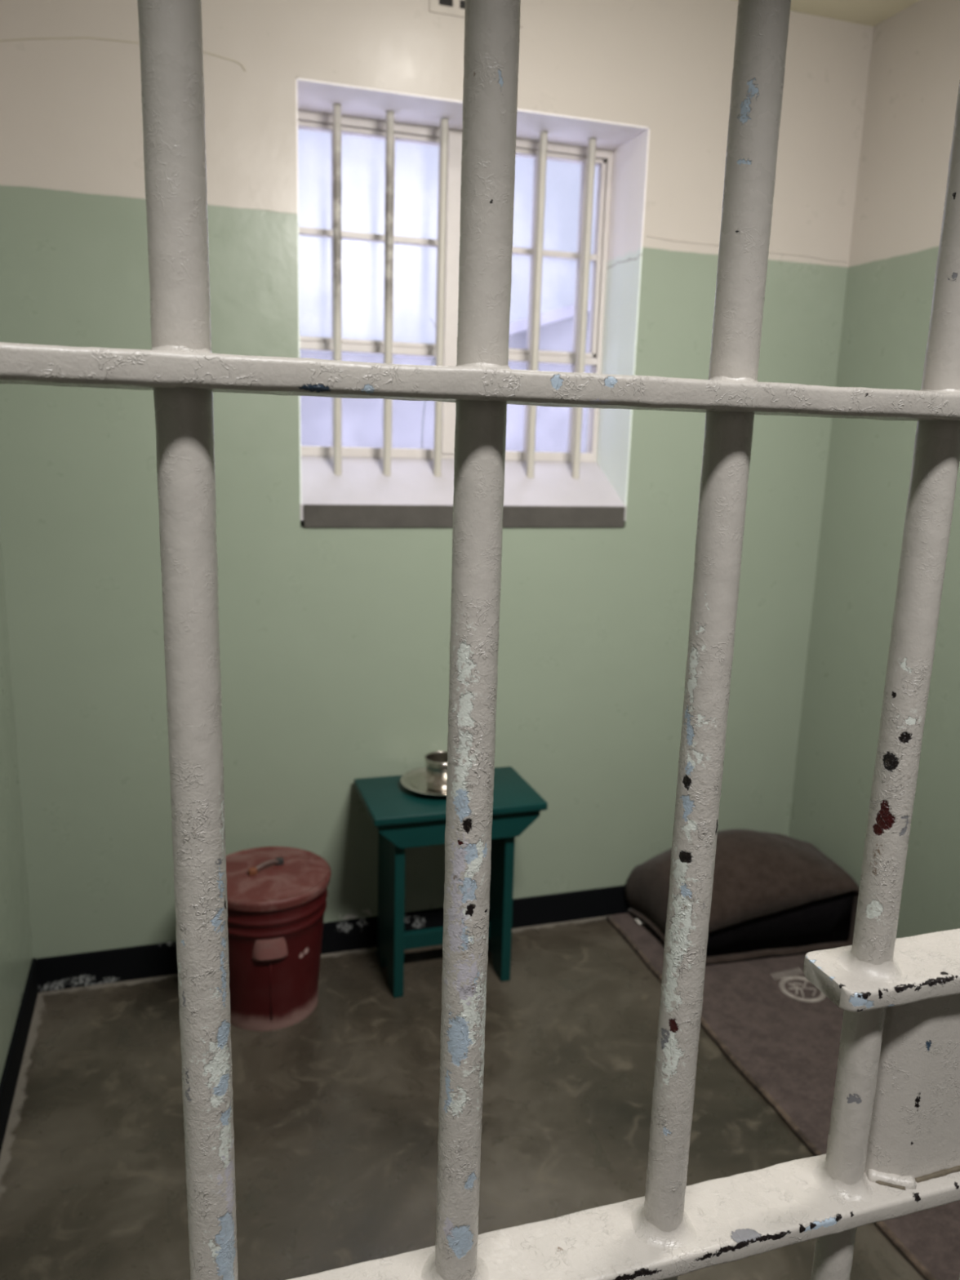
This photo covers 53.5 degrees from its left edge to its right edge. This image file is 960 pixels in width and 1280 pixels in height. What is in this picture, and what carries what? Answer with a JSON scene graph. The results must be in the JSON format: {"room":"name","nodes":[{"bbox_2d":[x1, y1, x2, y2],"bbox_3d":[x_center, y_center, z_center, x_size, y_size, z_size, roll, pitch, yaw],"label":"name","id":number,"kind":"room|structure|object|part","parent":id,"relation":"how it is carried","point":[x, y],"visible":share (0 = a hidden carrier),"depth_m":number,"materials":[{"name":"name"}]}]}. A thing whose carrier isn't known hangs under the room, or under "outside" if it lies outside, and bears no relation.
{"room":"prison interior","nodes":[
{"label":"prison interior","id":0,"kind":"room"},
{"bbox_2d":[0,533,32,1080],"bbox_3d":[-0.890,-0.125,1.208,0.200,2.715,1.963,-2,13,-18],"label":"wall","id":1,"kind":"structure","parent":0,"point":[15,940],"depth_m":2.15,"materials":[{"name":"paint"}]},
{"bbox_2d":[0,958,38,1155],"bbox_3d":[-0.857,1.031,1.584,0.010,0.100,1.755,-2,13,-18],"label":"baseboard","id":2,"kind":"structure","parent":1,"relation":"attached to","point":[10,1076],"depth_m":2.10,"materials":[{"name":"black paint"}]},
{"bbox_2d":[421,316,435,448],"bbox_3d":[-0.130,-0.738,2.660,0.064,0.400,0.019,-1,13,-12],"label":"grass stalk","id":3,"kind":"object","parent":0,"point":[433,361],"visible":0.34,"depth_m":2.68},
{"bbox_2d":[0,0,873,958],"bbox_3d":[-0.082,-0.407,2.624,2.612,2.715,0.300,-2,13,-18],"label":"wall","id":4,"kind":"structure","parent":0,"point":[335,642],"depth_m":2.42,"materials":[{"name":"paint"}]},
{"bbox_2d":[0,36,245,71],"bbox_3d":[-0.788,-1.266,2.038,0.560,0.048,0.003,-2,13,-18],"label":"cable","id":5,"kind":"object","parent":4,"relation":"attached to","point":[20,39],"depth_m":2.02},
{"bbox_2d":[296,77,301,503],"bbox_3d":[-0.482,-0.820,2.390,0.023,0.990,0.279,-2,13,-18],"label":"trim","id":6,"kind":"structure","parent":4,"relation":"attached to","point":[296,77],"depth_m":2.24,"materials":[{"name":"paint"}]},
{"bbox_2d":[35,884,631,992],"bbox_3d":[-0.072,0.809,2.738,2.212,0.092,0.010,-2,13,-18],"label":"baseboard","id":7,"kind":"structure","parent":4,"relation":"attached to","point":[141,962],"depth_m":2.63,"materials":[{"name":"black paint"}]},
{"bbox_2d":[297,109,613,462],"bbox_3d":[-0.074,-0.923,2.594,0.886,0.844,0.053,-2,13,-18],"label":"window","id":8,"kind":"structure","parent":4,"relation":"in","point":[307,120],"depth_m":2.59,"materials":[{"name":"beige paint"}]},
{"bbox_3d":[-0.295,-0.916,2.526,0.402,0.795,0.033,-2,13,-18],"label":"sash","id":9,"kind":"part","parent":8,"relation":"part of","materials":[{"name":"beige paint"}]},
{"bbox_3d":[0.148,-0.933,2.666,0.388,0.795,0.033,-2,13,-18],"label":"sash","id":10,"kind":"part","parent":8,"relation":"part of","materials":[{"name":"beige paint"}]},
{"bbox_2d":[300,504,625,528],"bbox_3d":[-0.029,-0.330,2.526,0.878,0.058,0.066,-2,13,-18],"label":"trim","id":11,"kind":"structure","parent":4,"relation":"attached to","point":[315,516],"depth_m":2.46,"materials":[{"name":"dark gray paint"}]},
{"bbox_2d":[300,455,626,520],"bbox_3d":[-0.065,-0.414,2.628,0.892,0.176,0.300,-2,13,-18],"label":"window sill","id":12,"kind":"structure","parent":4,"relation":"attached to","point":[411,481],"depth_m":2.56,"materials":[{"name":"paint"}]},
{"bbox_2d":[333,103,342,475],"bbox_3d":[-0.361,-0.867,2.413,0.023,0.914,0.023,-2,13,-18],"label":"bar","id":13,"kind":"object","parent":12,"relation":"on","point":[337,410],"visible":0.79,"depth_m":2.39,"materials":[{"name":"beige paint"}]},
{"bbox_2d":[382,110,394,475],"bbox_3d":[-0.236,-0.872,2.452,0.023,0.914,0.023,-2,13,-18],"label":"bar","id":14,"kind":"object","parent":12,"relation":"on","point":[389,146],"visible":0.85,"depth_m":2.43,"materials":[{"name":"beige paint"}]},
{"bbox_2d":[432,117,448,476],"bbox_3d":[-0.103,-0.876,2.494,0.023,0.914,0.023,-2,13,-18],"label":"bar","id":15,"kind":"object","parent":12,"relation":"on","point":[443,121],"visible":0.87,"depth_m":2.47,"materials":[{"name":"beige paint"}]},
{"bbox_2d":[525,131,547,478],"bbox_3d":[0.153,-0.886,2.575,0.023,0.914,0.023,-2,13,-18],"label":"bar","id":16,"kind":"object","parent":12,"relation":"on","point":[543,147],"visible":0.83,"depth_m":2.55,"materials":[{"name":"beige paint"}]},
{"bbox_2d":[571,137,596,479],"bbox_3d":[0.285,-0.891,2.617,0.023,0.914,0.023,-2,13,-18],"label":"bar","id":17,"kind":"object","parent":12,"relation":"on","point":[592,141],"visible":0.82,"depth_m":2.59,"materials":[{"name":"beige paint"}]},
{"bbox_2d":[297,77,649,151],"bbox_3d":[-0.034,-1.328,2.420,0.892,0.024,0.279,-2,13,-18],"label":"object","id":18,"kind":"structure","parent":4,"relation":"attached to","point":[313,95],"depth_m":2.36,"materials":[{"name":"white paint"}]},
{"bbox_2d":[429,0,524,27],"bbox_3d":[-0.006,-1.522,2.232,0.230,0.120,0.004,-2,13,-18],"label":"air vent","id":19,"kind":"object","parent":4,"relation":"in","point":[450,7],"visible":0.34,"depth_m":2.22,"materials":[{"name":"white metal"}]},
{"bbox_2d":[595,127,649,506],"bbox_3d":[0.384,-0.853,2.663,0.023,0.990,0.279,-2,13,-18],"label":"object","id":20,"kind":"structure","parent":4,"relation":"attached to","point":[629,163],"depth_m":2.60,"materials":[{"name":"paint"}]},
{"bbox_2d":[646,235,848,262],"bbox_3d":[0.735,-1.058,2.580,0.630,0.019,0.004,-2,13,-18],"label":"trim","id":21,"kind":"structure","parent":4,"relation":"attached to","point":[664,238],"depth_m":2.60,"materials":[{"name":"paint"}]},
{"bbox_2d":[0,914,926,1279],"bbox_3d":[0.407,1.328,0.863,6.000,0.100,4.000,-2,13,-18],"label":"floor","id":22,"kind":"structure","parent":0,"point":[335,1109],"depth_m":2.00,"materials":[{"name":"concrete"}]},
{"bbox_2d":[226,846,330,1031],"bbox_3d":[-0.527,0.730,2.366,0.310,0.376,0.310,-2,13,-18],"label":"trash can","id":23,"kind":"object","parent":22,"relation":"on","point":[277,896],"visible":0.75,"depth_m":2.27,"materials":[{"name":"red metal"}]},
{"bbox_3d":[-0.551,0.562,2.311,0.020,0.018,0.016,-2,13,-18],"label":"handle mount","id":24,"kind":"part","parent":23,"relation":"part of","materials":[{"name":"orange metal"}]},
{"bbox_3d":[-0.525,0.555,2.341,0.011,0.023,0.087,12,16,40],"label":"handle","id":25,"kind":"part","parent":23,"relation":"part of","materials":[{"name":"silver metal"}]},
{"bbox_3d":[-0.522,0.579,2.333,0.310,0.026,0.310,-2,13,-18],"label":"lid","id":26,"kind":"part","parent":23,"relation":"part of","materials":[{"name":"red metal"}]},
{"bbox_3d":[-0.499,0.551,2.370,0.020,0.018,0.016,-2,13,-18],"label":"handle mount","id":27,"kind":"part","parent":23,"relation":"part of","materials":[{"name":"black metal"}]},
{"bbox_2d":[353,766,547,997],"bbox_3d":[-0.090,0.640,2.531,0.447,0.509,0.280,-2,13,-18],"label":"stool","id":28,"kind":"object","parent":22,"relation":"on","point":[403,818],"visible":0.79,"depth_m":2.44,"materials":[{"name":"teal paint"}]},
{"bbox_3d":[-0.233,0.656,2.487,0.026,0.488,0.214,-2,13,-18],"label":"leg","id":29,"kind":"part","parent":28,"relation":"part of","materials":[{"name":"teal paint"}]},
{"bbox_2d":[400,766,446,796],"bbox_3d":[-0.102,0.376,2.495,0.212,0.021,0.212,-2,13,-18],"label":"plate","id":30,"kind":"object","parent":28,"relation":"on","point":[415,780],"visible":0.41,"depth_m":2.50,"materials":[{"name":"silver metal"}]},
{"bbox_2d":[424,751,447,791],"bbox_3d":[-0.098,0.344,2.490,0.098,0.081,0.098,-2,13,-18],"label":"cup","id":31,"kind":"object","parent":30,"relation":"on","point":[436,762],"visible":0.64,"depth_m":2.46,"materials":[{"name":"silver metal"}]},
{"bbox_3d":[-0.082,0.401,2.480,0.447,0.021,0.280,-2,13,-18],"label":"seat","id":32,"kind":"part","parent":28,"relation":"part of","materials":[{"name":"teal paint"}]},
{"bbox_3d":[0.043,0.645,2.575,0.026,0.488,0.214,-2,13,-18],"label":"leg","id":33,"kind":"part","parent":28,"relation":"part of","materials":[{"name":"teal paint"}]},
{"bbox_2d":[606,912,959,1279],"bbox_3d":[0.925,0.996,2.189,0.627,0.017,1.652,-2,13,-18],"label":"mat","id":34,"kind":"object","parent":22,"relation":"on","point":[780,1030],"visible":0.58,"depth_m":2.28,"materials":[{"name":"grey fabric"}]},
{"bbox_2d":[624,828,859,964],"bbox_3d":[0.761,0.713,2.771,0.563,0.284,0.362,-2,13,-18],"label":"folded blanket","id":35,"kind":"object","parent":34,"relation":"on","point":[773,894],"visible":0.79,"depth_m":2.67,"materials":[{"name":"brown fabric"}]},
{"bbox_2d":[627,907,665,942],"bbox_3d":[0.547,0.818,2.769,0.128,0.059,0.264,-2,13,-18],"label":"blanket","id":36,"kind":"object","parent":35,"relation":"on","point":[647,916],"depth_m":2.76,"materials":[{"name":"brown fabric"}]},
{"bbox_2d":[735,0,919,26],"bbox_3d":[0.268,-1.467,1.388,2.212,0.100,1.763,-2,13,-18],"label":"ceiling","id":37,"kind":"structure","parent":0,"point":[866,12],"depth_m":2.45,"materials":[{"name":"paint"}]},
{"bbox_2d":[788,0,959,937],"bbox_3d":[1.408,-0.212,1.935,0.200,2.715,1.963,-2,13,-18],"label":"wall","id":38,"kind":"structure","parent":0,"point":[913,78],"depth_m":2.56,"materials":[{"name":"paint"}]},
{"bbox_3d":[0.576,0.053,0.595,2.212,2.515,0.537,-2,13,-18],"label":"wall","id":39,"kind":"structure","parent":0,"visible":0},
{"bbox_2d":[0,0,959,1279],"bbox_3d":[0.150,0.292,0.556,1.050,1.980,0.048,-2,13,-18],"label":"cell bars","id":40,"kind":"object","parent":39,"relation":"attached to","point":[893,1147],"visible":1,"depth_m":0.45,"materials":[{"name":"paint"}]},
{"bbox_2d":[803,928,959,1012],"bbox_3d":[0.426,0.190,0.622,0.477,0.014,0.048,-2,13,-18],"label":"crossbar","id":41,"kind":"object","parent":40,"relation":"attached to","point":[923,968],"depth_m":0.55,"materials":[{"name":"paint"}]},
{"bbox_3d":[0.440,0.260,0.645,0.415,0.135,0.029,-2,13,-18],"label":"lock casing","id":42,"kind":"part","parent":40,"relation":"part of","materials":[{"name":"paint"}]},
{"label":"outside","id":43,"kind":"structure","parent":0,"visible":0},
{"bbox_3d":[-0.774,-3.076,22.013,40.000,0.480,37.300,-2,13,-18],"label":"ground","id":44,"kind":"structure","parent":43,"visible":0},
{"bbox_2d":[299,351,589,453],"bbox_3d":[2.286,-1.255,9.223,30.000,2.520,0.300,-2,13,-18],"label":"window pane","id":45,"kind":"structure","parent":44,"relation":"on","point":[362,423],"depth_m":7.96,"materials":[{"name":"clear glass"}]},
{"bbox_2d":[396,299,591,367],"bbox_3d":[3.229,-4.056,15.454,8.650,4.450,4.900,-2,13,-18],"label":"building","id":46,"kind":"structure","parent":44,"relation":"on","point":[556,327],"depth_m":12.29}
]}

